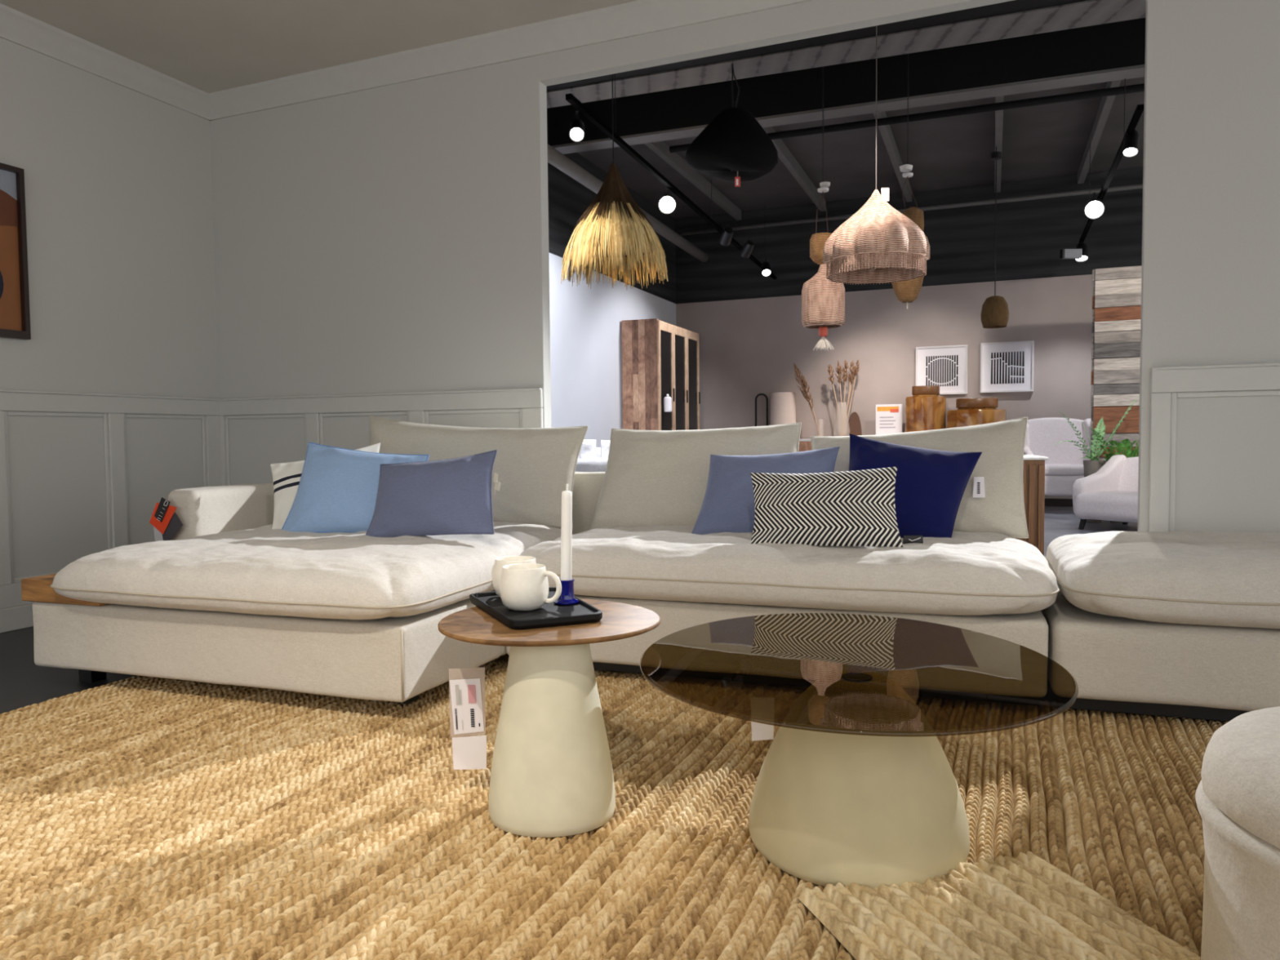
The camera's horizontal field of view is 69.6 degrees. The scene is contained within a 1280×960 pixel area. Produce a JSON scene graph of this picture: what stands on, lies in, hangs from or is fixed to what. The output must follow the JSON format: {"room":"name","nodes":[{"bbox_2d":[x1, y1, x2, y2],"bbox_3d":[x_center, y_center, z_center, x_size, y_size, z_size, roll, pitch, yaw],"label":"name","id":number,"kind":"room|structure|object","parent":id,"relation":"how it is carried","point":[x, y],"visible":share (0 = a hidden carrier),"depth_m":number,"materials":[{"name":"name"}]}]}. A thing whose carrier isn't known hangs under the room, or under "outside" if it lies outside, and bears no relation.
{"room":"store","nodes":[
{"label":"store","id":0,"kind":"room"},
{"bbox_2d":[0,37,218,583],"bbox_3d":[-3.817,-0.584,1.792,0.122,2.770,7.500,0,3,21],"label":"wall","id":1,"kind":"structure","parent":0,"point":[118,178],"depth_m":4.57,"materials":[{"name":"paint"}]},
{"bbox_2d":[0,162,31,339],"bbox_3d":[-2.918,-1.012,3.911,0.033,0.769,0.620,0,3,21],"label":"framed picture","id":2,"kind":"object","parent":1,"relation":"attached to","point":[15,311],"visible":1,"depth_m":4.16,"materials":[{"name":"orange paint"}]},
{"bbox_2d":[0,603,33,633],"bbox_3d":[-2.966,0.644,3.834,0.032,0.105,3.200,0,3,21],"label":"baseboard","id":3,"kind":"structure","parent":1,"relation":"attached to","point":[19,617],"depth_m":4.17,"materials":[{"name":"paint"}]},
{"bbox_2d":[0,3,209,119],"bbox_3d":[-3.702,-1.914,1.787,0.078,0.115,7.300,0,3,21],"label":"trim","id":4,"kind":"structure","parent":1,"relation":"attached to","point":[19,28],"depth_m":4.51,"materials":[{"name":"paint"}]},
{"bbox_2d":[0,389,221,608],"bbox_3d":[-2.804,0.080,4.244,0.030,0.980,2.267,0,3,21],"label":"trim","id":5,"kind":"structure","parent":1,"relation":"attached to","point":[114,409],"depth_m":4.62,"materials":[{"name":"paint"}]},
{"bbox_2d":[0,0,638,93],"bbox_3d":[0.199,-2.042,1.619,10.562,0.080,7.429,-1,3,0],"label":"ceiling","id":6,"kind":"structure","parent":0,"point":[207,46],"depth_m":4.28,"materials":[{"name":"paint"}]},
{"bbox_2d":[0,506,1137,714],"bbox_3d":[0.759,0.664,4.792,15.505,0.100,16.509,-1,3,0],"label":"floor","id":7,"kind":"structure","parent":0,"point":[23,683],"depth_m":3.44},
{"bbox_2d":[21,415,605,703],"bbox_3d":[-1.111,0.212,3.568,1.614,0.958,1.616,0,3,19],"label":"sofa","id":8,"kind":"object","parent":7,"relation":"on","point":[232,597],"visible":0.66,"depth_m":2.94,"materials":[{"name":"fabric"}]},
{"bbox_2d":[21,573,109,605],"bbox_3d":[-1.852,0.363,3.362,0.355,0.076,0.585,0,3,19],"label":"shelf","id":9,"kind":"object","parent":8,"relation":"attached to","point":[37,589],"depth_m":3.11,"materials":[{"name":"brown wood"}]},
{"bbox_2d":[149,497,182,541],"bbox_3d":[-1.882,0.168,3.650,0.168,0.200,0.010,0,3,19],"label":"tag","id":10,"kind":"object","parent":8,"relation":"hanging from","point":[166,526],"visible":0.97,"depth_m":3.65,"materials":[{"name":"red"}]},
{"bbox_2d":[52,521,560,619],"bbox_3d":[-1.099,0.293,3.487,1.414,0.206,1.455,0,3,19],"label":"seat cushion","id":11,"kind":"object","parent":8,"relation":"on","point":[220,570],"depth_m":2.89,"materials":[{"name":"fabric"}]},
{"bbox_2d":[270,442,380,528],"bbox_3d":[-1.288,0.033,3.744,0.439,0.366,0.197,-1,3,-9],"label":"throw pillow","id":12,"kind":"object","parent":8,"relation":"on","point":[286,476],"visible":0.28,"depth_m":3.70,"materials":[{"name":"white fabric"}]},
{"bbox_2d":[281,441,429,533],"bbox_3d":[-1.105,0.032,3.605,0.608,0.362,0.186,0,3,13],"label":"throw pillow","id":13,"kind":"object","parent":8,"relation":"on","point":[337,491],"visible":0.71,"depth_m":3.57,"materials":[{"name":"blue fabric"}]},
{"bbox_2d":[365,449,500,537],"bbox_3d":[-0.742,0.054,3.331,0.543,0.318,0.170,0,3,19],"label":"throw pillow","id":14,"kind":"object","parent":8,"relation":"on","point":[450,496],"visible":1,"depth_m":3.27,"materials":[{"name":"blue fabric"}]},
{"bbox_2d":[368,416,586,528],"bbox_3d":[-0.764,-0.029,4.045,1.117,0.525,0.238,0,3,19],"label":"cushion","id":15,"kind":"object","parent":8,"relation":"on","point":[533,466],"depth_m":3.90,"materials":[{"name":"grey fabric"}]},
{"bbox_2d":[574,447,608,471],"bbox_3d":[-0.194,0.094,7.859,0.929,0.766,1.441,0,3,21],"label":"sofa","id":16,"kind":"object","parent":7,"relation":"on","point":[599,464],"visible":0.07,"depth_m":7.17,"materials":[{"name":"white fabric"}]},
{"bbox_2d":[578,439,596,458],"bbox_3d":[-0.431,-0.216,7.531,0.150,0.237,0.142,-1,3,-10],"label":"throw pillow","id":17,"kind":"object","parent":16,"relation":"on","point":[588,450],"visible":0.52,"depth_m":7.48,"materials":[{"name":"white fabric"}]},
{"bbox_2d":[600,440,609,457],"bbox_3d":[-0.268,-0.214,7.582,0.125,0.231,0.147,-1,3,0],"label":"throw pillow","id":18,"kind":"object","parent":16,"relation":"on","point":[605,445],"visible":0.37,"depth_m":7.53,"materials":[{"name":"white fabric"}]},
{"bbox_2d":[0,653,1228,959],"bbox_3d":[-0.149,0.746,1.945,4.012,0.026,2.720,1,3,22],"label":"jute rug","id":19,"kind":"object","parent":7,"relation":"on","point":[142,817],"visible":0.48,"depth_m":1.93,"materials":[{"name":"beige wicker"}]},
{"bbox_2d":[437,599,660,837],"bbox_3d":[-0.203,0.524,2.137,0.505,0.414,0.501,-1,3,0],"label":"side table","id":20,"kind":"object","parent":19,"relation":"on","point":[552,772],"visible":0.92,"depth_m":1.93,"materials":[{"name":"beige concrete"}]},
{"bbox_2d":[448,643,486,769],"bbox_3d":[-0.402,0.525,2.145,0.085,0.306,0.005,-1,3,0],"label":"price tag","id":21,"kind":"object","parent":20,"relation":"hanging from","point":[466,685],"visible":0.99,"depth_m":2.15,"materials":[{"name":"beige plastic"}]},
{"bbox_2d":[454,684,479,729],"bbox_3d":[-0.402,0.529,2.143,0.058,0.106,0.001,-1,3,0],"label":"print","id":22,"kind":"object","parent":21,"relation":"attached to","point":[467,697],"depth_m":2.14,"materials":[{"name":"white"}]},
{"bbox_2d":[469,586,602,629],"bbox_3d":[-0.247,0.303,2.200,0.239,0.023,0.395,-2,3,-24],"label":"tray","id":23,"kind":"object","parent":20,"relation":"on","point":[550,615],"visible":0.79,"depth_m":2.10,"materials":[{"name":"black wood"}]},
{"bbox_2d":[491,555,536,596],"bbox_3d":[-0.317,0.245,2.303,0.127,0.100,0.122,-1,3,0],"label":"mug","id":24,"kind":"object","parent":23,"relation":"on","point":[496,571],"visible":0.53,"depth_m":2.27,"materials":[{"name":"white ceramic"}]},
{"bbox_2d":[499,563,561,611],"bbox_3d":[-0.262,0.252,2.160,0.134,0.100,0.115,-2,3,-21],"label":"mug","id":25,"kind":"object","parent":23,"relation":"on","point":[523,587],"visible":1,"depth_m":2.11,"materials":[{"name":"white ceramic"}]},
{"bbox_2d":[553,578,578,604],"bbox_3d":[-0.178,0.269,2.223,0.062,0.058,0.062,-1,3,0],"label":"candle holder","id":26,"kind":"object","parent":23,"relation":"on","point":[566,597],"visible":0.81,"depth_m":2.21,"materials":[{"name":"blue glass"}]},
{"bbox_2d":[560,484,572,580],"bbox_3d":[-0.178,0.131,2.216,0.031,0.243,0.027,-1,3,0],"label":"candle","id":27,"kind":"object","parent":26,"relation":"in","point":[566,495],"visible":0.91,"depth_m":2.21,"materials":[{"name":"white wax"}]},
{"bbox_2d":[506,417,1059,673],"bbox_3d":[0.507,0.217,3.331,1.790,0.874,1.026,0,3,19],"label":"sofa","id":28,"kind":"object","parent":19,"relation":"on","point":[639,548],"visible":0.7,"depth_m":3.01,"materials":[{"name":"fabric"}]},
{"bbox_2d":[591,423,799,529],"bbox_3d":[0.224,0.001,3.722,0.884,0.450,0.226,0,3,19],"label":"cushion","id":29,"kind":"object","parent":28,"relation":"on","point":[652,477],"depth_m":3.68,"materials":[{"name":"grey fabric"}]},
{"bbox_2d":[691,446,839,534],"bbox_3d":[0.453,0.047,3.354,0.522,0.334,0.169,1,3,22],"label":"throw pillow","id":30,"kind":"object","parent":28,"relation":"on","point":[728,505],"visible":0.61,"depth_m":3.33,"materials":[{"name":"blue fabric"}]},
{"bbox_2d":[519,524,1057,615],"bbox_3d":[0.493,0.287,3.255,1.757,0.201,0.859,0,3,19],"label":"seat cushion","id":31,"kind":"object","parent":28,"relation":"on","point":[981,570],"depth_m":2.87,"materials":[{"name":"fabric"}]},
{"bbox_2d":[750,466,902,546],"bbox_3d":[0.603,0.088,3.018,0.503,0.261,0.145,0,3,19],"label":"throw pillow","id":32,"kind":"object","parent":28,"relation":"on","point":[857,508],"visible":0.98,"depth_m":2.97,"materials":[{"name":"fabric"}]},
{"bbox_2d":[902,535,923,543],"bbox_3d":[0.876,0.193,2.949,0.066,0.032,0.007,-1,3,0],"label":"label","id":33,"kind":"object","parent":28,"relation":"on","point":[906,539],"visible":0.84,"depth_m":2.95,"materials":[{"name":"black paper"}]},
{"bbox_2d":[848,433,982,537],"bbox_3d":[0.928,0.026,3.172,0.470,0.376,0.177,0,3,21],"label":"throw pillow","id":34,"kind":"object","parent":28,"relation":"on","point":[931,485],"visible":0.63,"depth_m":3.12,"materials":[{"name":"blue fabric"}]},
{"bbox_2d":[812,417,1026,537],"bbox_3d":[1.026,-0.004,3.441,0.784,0.448,0.223,0,3,19],"label":"cushion","id":35,"kind":"object","parent":28,"relation":"on","point":[1002,512],"depth_m":3.30,"materials":[{"name":"grey fabric"}]},
{"bbox_2d":[973,468,985,497],"bbox_3d":[1.206,0.011,3.273,0.041,0.102,0.032,0,3,19],"label":"price tag","id":36,"kind":"object","parent":28,"relation":"hanging from","point":[979,482],"visible":1,"depth_m":3.27,"materials":[{"name":"white paper"}]},
{"bbox_2d":[639,613,1079,888],"bbox_3d":[0.433,0.549,1.948,0.864,0.368,0.895,-1,3,0],"label":"coffee table","id":37,"kind":"object","parent":19,"relation":"on","point":[856,783],"visible":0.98,"depth_m":1.73,"materials":[{"name":"beige concrete"}]},
{"bbox_2d":[751,721,773,741],"bbox_3d":[0.256,0.489,1.926,0.050,0.115,0.002,-1,3,0],"label":"price tag","id":38,"kind":"object","parent":37,"relation":"hanging from","point":[760,731],"visible":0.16,"depth_m":1.93,"materials":[{"name":"white paper"}]},
{"bbox_2d":[797,850,1200,959],"bbox_3d":[0.658,0.747,1.253,0.510,0.019,0.953,-1,3,-16],"label":"jute rug","id":39,"kind":"object","parent":19,"relation":"on","point":[1023,907],"visible":1,"depth_m":1.53,"materials":[{"name":"beige wicker"}]},
{"bbox_2d":[1040,530,1279,721],"bbox_3d":[1.975,0.425,2.793,1.392,0.481,0.939,0,3,19],"label":"ottoman","id":40,"kind":"object","parent":19,"relation":"on","point":[1179,624],"visible":0.98,"depth_m":2.56,"materials":[{"name":"fabric"}]},
{"bbox_2d":[1045,530,1279,629],"bbox_3d":[1.988,0.287,2.781,1.353,0.205,0.932,0,3,19],"label":"seat cushion","id":41,"kind":"object","parent":40,"relation":"on","point":[1179,580],"depth_m":2.55,"materials":[{"name":"fabric"}]},
{"bbox_2d":[1195,706,1279,959],"bbox_3d":[1.120,0.556,1.208,0.663,0.409,0.667,-1,3,0],"label":"pouf","id":42,"kind":"object","parent":19,"relation":"on","point":[1237,794],"visible":1,"depth_m":1.24,"materials":[{"name":"fabric"}]},
{"bbox_2d":[1200,706,1279,849],"bbox_3d":[1.119,0.409,1.200,0.652,0.113,0.653,-1,3,0],"label":"cushion","id":43,"kind":"object","parent":42,"relation":"on","point":[1240,772],"depth_m":1.25,"materials":[{"name":"fabric"}]},
{"bbox_2d":[621,318,700,430],"bbox_3d":[0.286,-0.781,11.073,0.461,2.117,1.516,0,3,21],"label":"display cabinet","id":44,"kind":"object","parent":7,"relation":"on","point":[660,358],"visible":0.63,"depth_m":10.41,"materials":[{"name":"brown wood"}]},
{"bbox_2d":[663,394,671,412],"bbox_3d":[0.314,-0.871,10.391,0.090,0.200,0.090,-1,3,0],"label":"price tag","id":45,"kind":"object","parent":44,"relation":"hanging from","point":[667,400],"visible":1,"depth_m":10.36,"materials":[{"name":"white paper"}]},
{"bbox_2d":[798,438,812,452],"bbox_3d":[2.722,-0.104,11.087,3.241,0.795,0.491,1,3,24],"label":"sideboard","id":46,"kind":"object","parent":7,"relation":"on","point":[805,444],"visible":0.02,"depth_m":11.14,"materials":[{"name":"brown wood"}]},
{"bbox_2d":[755,393,768,426],"bbox_3d":[1.531,-0.804,11.592,0.167,0.578,0.026,-1,3,0],"label":"ornament","id":47,"kind":"object","parent":46,"relation":"on","point":[758,394],"visible":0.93,"depth_m":11.58,"materials":[{"name":"black metal"}]},
{"bbox_2d":[769,391,795,425],"bbox_3d":[1.794,-0.803,11.532,0.322,0.578,0.322,-1,3,0],"label":"vase","id":48,"kind":"object","parent":46,"relation":"on","point":[782,405],"visible":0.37,"depth_m":11.39,"materials":[{"name":"beige ceramic"}]},
{"bbox_2d":[793,362,820,435],"bbox_3d":[2.065,-0.970,11.265,0.375,0.931,0.122,-1,3,0],"label":"dried grass","id":49,"kind":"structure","parent":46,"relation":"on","point":[803,382],"depth_m":11.25,"materials":[{"name":"brown plant"}]},
{"bbox_2d":[827,360,859,435],"bbox_3d":[2.477,-0.984,11.182,0.380,0.959,0.200,-1,3,0],"label":"dried flowers","id":50,"kind":"object","parent":46,"relation":"on","point":[855,369],"visible":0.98,"depth_m":11.16,"materials":[{"name":"beige plant"}]},
{"bbox_2d":[847,412,862,435],"bbox_3d":[2.625,-0.671,11.264,0.177,0.324,0.030,-1,3,0],"label":"disc","id":51,"kind":"object","parent":46,"relation":"on","point":[854,427],"visible":0.89,"depth_m":11.25,"materials":[{"name":"brown wood"}]},
{"bbox_2d":[875,404,902,435],"bbox_3d":[2.981,-0.704,11.021,0.307,0.405,0.009,1,3,24],"label":"placard","id":52,"kind":"object","parent":46,"relation":"on","point":[888,416],"visible":0.95,"depth_m":11.02,"materials":[{"name":"white paper"}]},
{"bbox_2d":[876,406,898,427],"bbox_3d":[2.969,-0.751,11.021,0.253,0.255,0.002,1,3,24],"label":"print","id":53,"kind":"object","parent":52,"relation":"attached to","point":[886,416],"depth_m":11.02},
{"bbox_2d":[905,385,946,432],"bbox_3d":[3.356,-0.798,10.807,0.471,0.606,0.292,-1,3,0],"label":"glass jar","id":54,"kind":"object","parent":46,"relation":"on","point":[925,410],"visible":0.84,"depth_m":10.69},
{"bbox_2d":[946,398,1006,428],"bbox_3d":[3.876,-0.713,10.584,0.682,0.447,0.402,-1,3,0],"label":"glass jar","id":55,"kind":"object","parent":46,"relation":"on","point":[971,411],"visible":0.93,"depth_m":10.44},
{"bbox_2d":[1015,454,1048,555],"bbox_3d":[1.484,0.251,4.540,0.910,0.735,0.450,0,3,15],"label":"console table","id":56,"kind":"object","parent":7,"relation":"on","point":[1033,470],"visible":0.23,"depth_m":4.22,"materials":[{"name":"brown wood"}]},
{"bbox_2d":[1023,417,1090,496],"bbox_3d":[4.496,-0.172,9.913,0.740,1.012,0.767,0,3,14],"label":"chair","id":57,"kind":"object","parent":7,"relation":"on","point":[1064,465],"visible":0.43,"depth_m":10.06,"materials":[{"name":"white fabric"}]},
{"bbox_2d":[1044,463,1084,475],"bbox_3d":[4.476,-0.112,9.834,0.508,0.115,0.598,0,3,14],"label":"seat cushion","id":58,"kind":"object","parent":57,"relation":"on","point":[1051,469],"depth_m":9.56,"materials":[{"name":"white fabric"}]},
{"bbox_2d":[1053,395,1138,523],"bbox_3d":[4.223,-0.207,8.591,0.900,1.210,0.203,-1,3,-7],"label":"leafy plant","id":59,"kind":"object","parent":7,"relation":"on","point":[1090,467],"visible":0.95,"depth_m":8.55,"materials":[{"name":"green plant"}]},
{"bbox_2d":[1071,454,1138,528],"bbox_3d":[4.277,0.114,7.927,0.894,0.641,0.800,-2,3,-34],"label":"armchair","id":60,"kind":"object","parent":7,"relation":"on","point":[1110,493],"visible":0.52,"depth_m":7.99,"materials":[{"name":"white fabric"}]},
{"bbox_2d":[1073,490,1137,523],"bbox_3d":[4.176,0.221,7.866,0.649,0.238,0.669,-2,3,-34],"label":"seat cushion","id":61,"kind":"object","parent":60,"relation":"on","point":[1106,505],"depth_m":7.72,"materials":[{"name":"white fabric"}]},
{"bbox_2d":[1080,427,1138,523],"bbox_3d":[4.422,-0.045,8.521,0.649,0.890,0.232,-1,3,0],"label":"potted fern","id":62,"kind":"object","parent":7,"relation":"on","point":[1126,442],"visible":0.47,"depth_m":8.47,"materials":[{"name":"green plant"}]},
{"bbox_2d":[547,152,675,447],"bbox_3d":[-0.907,-1.437,8.783,0.100,3.750,7.536,0,3,21],"label":"wall","id":63,"kind":"structure","parent":0,"point":[586,339],"depth_m":9.62,"materials":[{"name":"white paint"}]},
{"bbox_2d":[209,0,1279,533],"bbox_3d":[0.893,-0.729,3.862,7.800,2.770,0.071,1,3,24],"label":"wall","id":64,"kind":"structure","parent":0,"point":[394,237],"depth_m":4.48,"materials":[{"name":"paint"}]},
{"bbox_2d":[218,387,543,485],"bbox_3d":[-1.444,0.037,4.867,2.128,0.980,0.031,1,3,24],"label":"trim","id":65,"kind":"structure","parent":64,"relation":"attached to","point":[417,406],"depth_m":4.81,"materials":[{"name":"paint"}]},
{"bbox_2d":[208,0,813,120],"bbox_3d":[0.897,-2.051,3.711,7.300,0.115,0.078,1,3,24],"label":"trim","id":66,"kind":"structure","parent":64,"relation":"attached to","point":[640,17],"depth_m":4.42,"materials":[{"name":"paint"}]},
{"bbox_2d":[1148,362,1279,532],"bbox_3d":[2.616,0.082,3.098,1.584,0.980,0.030,1,3,24],"label":"trim","id":67,"kind":"structure","parent":64,"relation":"attached to","point":[1249,380],"depth_m":3.37,"materials":[{"name":"paint"}]},
{"bbox_2d":[546,0,1088,91],"bbox_3d":[1.126,-2.735,4.831,5.812,0.060,2.022,1,3,24],"label":"ceiling","id":68,"kind":"structure","parent":0,"point":[1015,6],"depth_m":5.68,"materials":[{"name":"black paint"}]},
{"bbox_2d":[565,73,776,279],"bbox_3d":[0.674,-2.781,8.598,0.041,0.780,6.847,0,3,19],"label":"track","id":69,"kind":"object","parent":68,"relation":"hanging from","point":[574,101],"visible":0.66,"depth_m":6.67,"materials":[{"name":"black metal"}]},
{"bbox_2d":[568,111,584,142],"bbox_3d":[-0.388,-2.186,5.689,0.096,0.209,0.175,-1,3,0],"label":"track spotlight","id":70,"kind":"object","parent":69,"relation":"attached to","point":[576,132],"visible":1,"depth_m":5.65,"materials":[{"name":"black metal"}]},
{"bbox_2d":[657,186,676,214],"bbox_3d":[0.218,-2.249,7.443,0.149,0.218,0.196,-1,3,0],"label":"track spotlight","id":71,"kind":"object","parent":69,"relation":"attached to","point":[667,204],"visible":1,"depth_m":7.38,"materials":[{"name":"black metal"}]},
{"bbox_2d":[719,222,733,245],"bbox_3d":[0.833,-2.358,8.836,0.106,0.204,0.184,-1,3,-12],"label":"track spotlight","id":72,"kind":"object","parent":69,"relation":"attached to","point":[726,237],"visible":1,"depth_m":8.79,"materials":[{"name":"black metal"}]},
{"bbox_2d":[739,236,754,257],"bbox_3d":[1.108,-2.400,9.486,0.106,0.213,0.182,-2,3,-24],"label":"track spotlight","id":73,"kind":"object","parent":69,"relation":"attached to","point":[748,246],"visible":1,"depth_m":9.45,"materials":[{"name":"black metal"}]},
{"bbox_2d":[761,258,771,276],"bbox_3d":[1.445,-2.442,10.564,0.106,0.217,0.176,-1,3,0],"label":"track spotlight","id":74,"kind":"object","parent":69,"relation":"attached to","point":[766,268],"visible":1,"depth_m":10.53,"materials":[{"name":"black metal"}]},
{"bbox_2d":[546,0,1146,108],"bbox_3d":[1.659,-2.775,5.767,5.667,0.060,0.377,0,3,21],"label":"ceiling beam","id":75,"kind":"structure","parent":68,"relation":"attached to","point":[1090,12],"depth_m":5.84,"materials":[{"name":"paint"}]},
{"bbox_2d":[577,76,1144,218],"bbox_3d":[2.587,-3.259,6.692,8.491,0.080,9.189,0,3,21],"label":"ceiling","id":76,"kind":"structure","parent":0,"point":[1049,140],"depth_m":9.48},
{"bbox_2d":[560,74,667,289],"bbox_3d":[-0.169,-2.217,6.004,0.704,1.842,0.703,2,4,40],"label":"pendant lamp","id":77,"kind":"object","parent":76,"relation":"hanging from","point":[614,231],"visible":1,"depth_m":5.84,"materials":[{"name":"wicker"}]},
{"bbox_2d":[644,141,741,220],"bbox_3d":[0.537,-3.291,9.877,0.064,0.120,4.101,0,3,21],"label":"ceiling beam","id":78,"kind":"structure","parent":76,"relation":"attached to","point":[660,148],"depth_m":9.95,"materials":[{"name":"grey metal"}]},
{"bbox_2d":[684,63,777,181],"bbox_3d":[0.601,-2.588,6.084,0.616,1.124,0.493,-1,3,0],"label":"pendant lamp","id":79,"kind":"object","parent":76,"relation":"hanging from","point":[734,141],"visible":0.99,"depth_m":5.95,"materials":[{"name":"black wicker"}]},
{"bbox_2d":[762,126,826,211],"bbox_3d":[1.530,-3.280,9.445,0.064,0.120,4.101,0,3,21],"label":"ceiling beam","id":80,"kind":"structure","parent":76,"relation":"attached to","point":[784,154],"depth_m":9.76,"materials":[{"name":"grey metal"}]},
{"bbox_2d":[801,66,844,351],"bbox_3d":[1.296,-2.050,6.510,0.304,2.253,0.304,-1,3,0],"label":"pendant lamp","id":81,"kind":"object","parent":76,"relation":"hanging from","point":[823,300],"visible":0.94,"depth_m":6.45,"materials":[{"name":"wicker"}]},
{"bbox_2d":[546,17,1146,146],"bbox_3d":[1.881,-3.019,6.853,6.266,0.400,0.125,1,3,21],"label":"ceiling beam","id":82,"kind":"structure","parent":76,"relation":"attached to","point":[1120,44],"depth_m":6.84,"materials":[{"name":"black paint"}]},
{"bbox_2d":[551,64,1145,154],"bbox_3d":[1.895,-2.811,6.891,6.268,0.020,0.188,1,3,21],"label":"ceiling beam","id":83,"kind":"structure","parent":82,"relation":"attached to","point":[1136,71],"depth_m":6.85,"materials":[{"name":"grey metal"}]},
{"bbox_2d":[547,144,708,262],"bbox_3d":[-0.019,-2.698,9.317,0.119,0.118,4.974,0,3,20],"label":"ceiling beam","id":84,"kind":"structure","parent":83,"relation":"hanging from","point":[555,157],"depth_m":8.14,"materials":[{"name":"grey metal"}]},
{"bbox_2d":[822,25,929,284],"bbox_3d":[1.414,-2.177,5.503,0.625,1.904,0.619,-1,3,0],"label":"pendant lamp","id":85,"kind":"object","parent":76,"relation":"hanging from","point":[879,244],"visible":1,"depth_m":5.35,"materials":[{"name":"wicker"}]},
{"bbox_2d":[872,111,911,202],"bbox_3d":[2.470,-3.270,9.035,0.064,0.120,4.101,0,3,21],"label":"ceiling beam","id":86,"kind":"structure","parent":76,"relation":"attached to","point":[886,131],"depth_m":9.14,"materials":[{"name":"grey metal"}]},
{"bbox_2d":[669,83,1144,152],"bbox_3d":[2.112,-3.047,7.808,3.936,0.059,0.060,1,3,22],"label":"ceiling beam","id":87,"kind":"structure","parent":86,"relation":"attached to","point":[1137,87],"depth_m":7.59,"materials":[{"name":"black paint"}]},
{"bbox_2d":[892,53,924,308],"bbox_3d":[1.893,-2.200,6.503,0.234,1.964,0.234,-1,3,0],"label":"pendant lamp","id":88,"kind":"object","parent":76,"relation":"hanging from","point":[907,291],"visible":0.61,"depth_m":6.48,"materials":[{"name":"brown wicker"}]},
{"bbox_2d":[980,146,1008,328],"bbox_3d":[3.439,-2.398,8.897,0.258,1.828,0.258,-1,3,0],"label":"pendant lamp","id":89,"kind":"object","parent":76,"relation":"hanging from","point":[995,311],"visible":0.99,"depth_m":8.85,"materials":[{"name":"brown wood"}]},
{"bbox_2d":[994,95,1004,192],"bbox_3d":[3.370,-3.260,8.643,0.064,0.120,4.101,0,3,21],"label":"ceiling beam","id":90,"kind":"structure","parent":76,"relation":"attached to","point":[999,113],"depth_m":8.59,"materials":[{"name":"grey metal"}]},
{"bbox_2d":[1077,80,1121,183],"bbox_3d":[4.157,-3.251,8.300,0.064,0.120,4.101,0,3,21],"label":"ceiling beam","id":91,"kind":"structure","parent":76,"relation":"attached to","point":[1106,103],"depth_m":8.50,"materials":[{"name":"grey metal"}]},
{"bbox_2d":[1079,78,1143,243],"bbox_3d":[3.869,-2.773,7.679,0.038,0.770,4.343,0,3,21],"label":"track","id":92,"kind":"object","parent":91,"relation":"hanging from","point":[1139,110],"visible":0.75,"depth_m":6.82,"materials":[{"name":"black metal"}]},
{"bbox_2d":[1059,248,1082,259],"bbox_3d":[4.452,-2.335,9.503,0.200,0.094,0.064,-1,3,0],"label":"adapter","id":93,"kind":"object","parent":92,"relation":"attached to","point":[1064,253],"visible":1,"depth_m":9.47,"materials":[{"name":"black metal"}]},
{"bbox_2d":[1075,242,1088,262],"bbox_3d":[4.625,-2.401,9.639,0.127,0.223,0.165,0,3,18],"label":"track spotlight","id":94,"kind":"object","parent":92,"relation":"attached to","point":[1081,246],"visible":0.79,"depth_m":9.61,"materials":[{"name":"black metal"}]},
{"bbox_2d":[1084,192,1105,219],"bbox_3d":[3.822,-2.295,7.737,0.159,0.223,0.196,1,3,27],"label":"track spotlight","id":95,"kind":"object","parent":92,"relation":"attached to","point":[1095,208],"visible":1,"depth_m":7.68,"materials":[{"name":"black metal"}]},
{"bbox_2d":[1122,129,1139,157],"bbox_3d":[3.267,-2.262,6.124,0.096,0.219,0.146,1,3,31],"label":"track spotlight","id":96,"kind":"object","parent":92,"relation":"attached to","point":[1131,143],"visible":0.97,"depth_m":6.10,"materials":[{"name":"black metal"}]},
{"bbox_2d":[675,166,1143,498],"bbox_3d":[3.898,-1.583,10.847,7.600,3.750,0.101,1,3,24],"label":"wall","id":97,"kind":"structure","parent":0,"point":[748,348],"depth_m":11.05,"materials":[{"name":"paint"}]},
{"bbox_2d":[680,183,1142,235],"bbox_3d":[3.471,-3.205,10.828,6.400,0.049,0.050,1,3,24],"label":"beam","id":98,"kind":"structure","parent":97,"relation":"attached to","point":[1133,186],"depth_m":10.72,"materials":[{"name":"grey metal"}]},
{"bbox_2d":[915,344,967,395],"bbox_3d":[3.578,-1.301,10.919,0.583,0.573,0.045,1,3,24],"label":"framed print","id":99,"kind":"object","parent":97,"relation":"attached to","point":[945,367],"visible":0.91,"depth_m":10.90,"materials":[{"name":"white paper"}]},
{"bbox_2d":[980,340,1034,392],"bbox_3d":[4.240,-1.304,10.630,0.571,0.576,0.045,1,3,24],"label":"framed print","id":100,"kind":"object","parent":97,"relation":"attached to","point":[1005,366],"visible":1,"depth_m":10.62,"materials":[{"name":"white paper"}]},
{"bbox_2d":[1044,497,1072,506],"bbox_3d":[3.890,0.248,10.874,7.600,0.090,0.030,1,3,24],"label":"baseboard","id":101,"kind":"structure","parent":97,"relation":"attached to","point":[1048,502],"depth_m":10.47,"materials":[{"name":"black wood"}]},
{"bbox_2d":[1089,265,1142,462],"bbox_3d":[5.574,-0.807,8.398,2.620,2.400,0.151,1,3,24],"label":"planks","id":102,"kind":"object","parent":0,"point":[1115,372],"visible":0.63,"depth_m":8.76,"materials":[{"name":"grey wood"}]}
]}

